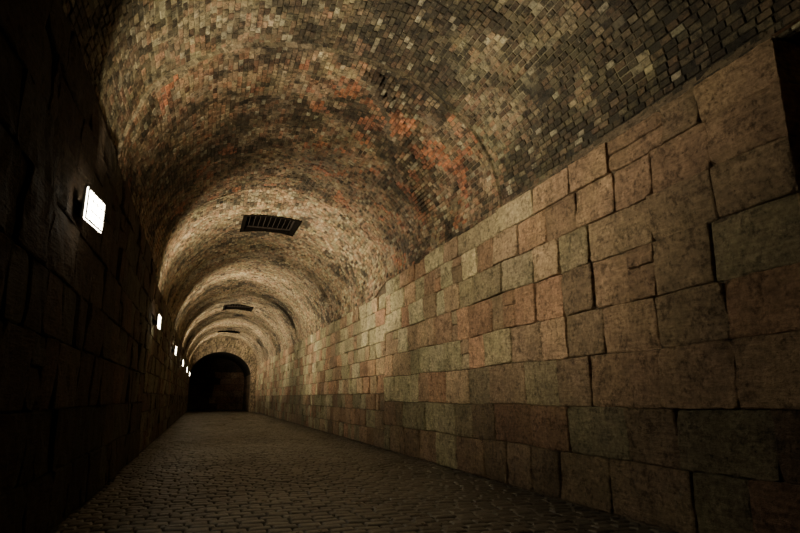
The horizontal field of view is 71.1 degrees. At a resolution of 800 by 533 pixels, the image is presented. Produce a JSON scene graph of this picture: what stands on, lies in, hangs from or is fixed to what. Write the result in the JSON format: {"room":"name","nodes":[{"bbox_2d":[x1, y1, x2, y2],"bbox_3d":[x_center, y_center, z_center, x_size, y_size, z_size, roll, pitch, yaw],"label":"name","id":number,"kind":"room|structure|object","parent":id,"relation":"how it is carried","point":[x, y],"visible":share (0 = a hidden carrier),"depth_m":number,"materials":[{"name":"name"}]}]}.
{"room":"underground passage","nodes":[
{"label":"underground passage","id":0,"kind":"room"},
{"bbox_2d":[0,0,189,532],"bbox_3d":[-7.137,3.306,17.341,0.122,3.550,46.000,4,-14,-18],"label":"wall","id":1,"kind":"structure","parent":0,"point":[88,381],"depth_m":4.01,"materials":[{"name":"stone"}]},
{"bbox_2d":[74,187,105,232],"bbox_3d":[-2.419,-0.436,4.349,0.135,0.246,0.386,3,-13,-11],"label":"wall lamp","id":2,"kind":"object","parent":1,"relation":"attached to","point":[91,210],"visible":1,"depth_m":4.28,"materials":[{"name":"paint"}]},
{"bbox_2d":[87,190,104,228],"bbox_3d":[-2.378,-0.434,4.357,0.020,0.216,0.356,3,-13,-11],"label":"diffuser","id":3,"kind":"object","parent":2,"relation":"attached to","point":[95,205],"depth_m":4.34,"materials":[{"name":"white plastic"}]},
{"bbox_2d":[152,314,161,328],"bbox_3d":[-4.689,1.068,10.800,0.135,0.246,0.386,4,-14,-17],"label":"wall lamp","id":4,"kind":"object","parent":1,"relation":"attached to","point":[157,321],"visible":1,"depth_m":10.68,"materials":[{"name":"glass"}]},
{"bbox_2d":[186,337,256,411],"bbox_3d":[-13.514,8.275,42.735,5.025,5.300,7.100,4,-14,-18],"label":"wall","id":5,"kind":"structure","parent":0,"point":[237,353],"depth_m":45.13,"materials":[{"name":"brick"}]},
{"bbox_2d":[51,410,671,532],"bbox_3d":[-6.066,5.943,20.913,4.999,0.116,53.020,4,-14,-18],"label":"floor","id":6,"kind":"structure","parent":0,"point":[210,471],"depth_m":6.06,"materials":[{"name":"stone"}]},
{"bbox_2d":[62,0,799,365],"bbox_3d":[-4.982,0.997,18.637,4.727,2.195,46.000,4,-14,-18],"label":"ceiling","id":7,"kind":"structure","parent":0,"point":[391,129],"depth_m":7.19,"materials":[{"name":"brick"}]},
{"bbox_2d":[217,330,239,333],"bbox_3d":[-10.818,3.217,35.605,1.340,2.025,1.540,4,-14,-18],"label":"trim","id":8,"kind":"structure","parent":7,"relation":"attached to","point":[229,331],"depth_m":35.94,"materials":[{"name":"black metal"}]},
{"bbox_2d":[222,304,253,311],"bbox_3d":[-7.609,1.058,26.491,1.340,1.956,1.540,4,-14,-18],"label":"trim","id":9,"kind":"structure","parent":7,"relation":"attached to","point":[225,307],"depth_m":26.88,"materials":[{"name":"black metal"}]},
{"bbox_2d":[240,214,301,236],"bbox_3d":[-3.200,-1.878,13.965,1.340,1.926,1.540,4,-14,-18],"label":"trim","id":10,"kind":"structure","parent":7,"relation":"attached to","point":[297,223],"depth_m":14.38,"materials":[{"name":"black metal"}]},
{"bbox_2d":[245,216,294,230],"bbox_3d":[-3.200,-1.136,13.792,1.160,0.030,1.360,4,-14,-18],"label":"ventilation unit","id":11,"kind":"object","parent":10,"relation":"attached to","point":[267,227],"visible":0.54,"depth_m":14.27,"materials":[{"name":"metal"}]},
{"bbox_2d":[254,17,799,532],"bbox_3d":[-2.662,3.654,18.834,0.514,3.550,46.001,4,-14,-18],"label":"wall","id":12,"kind":"structure","parent":0,"point":[620,338],"depth_m":5.01,"materials":[{"name":"stone"}]}
]}

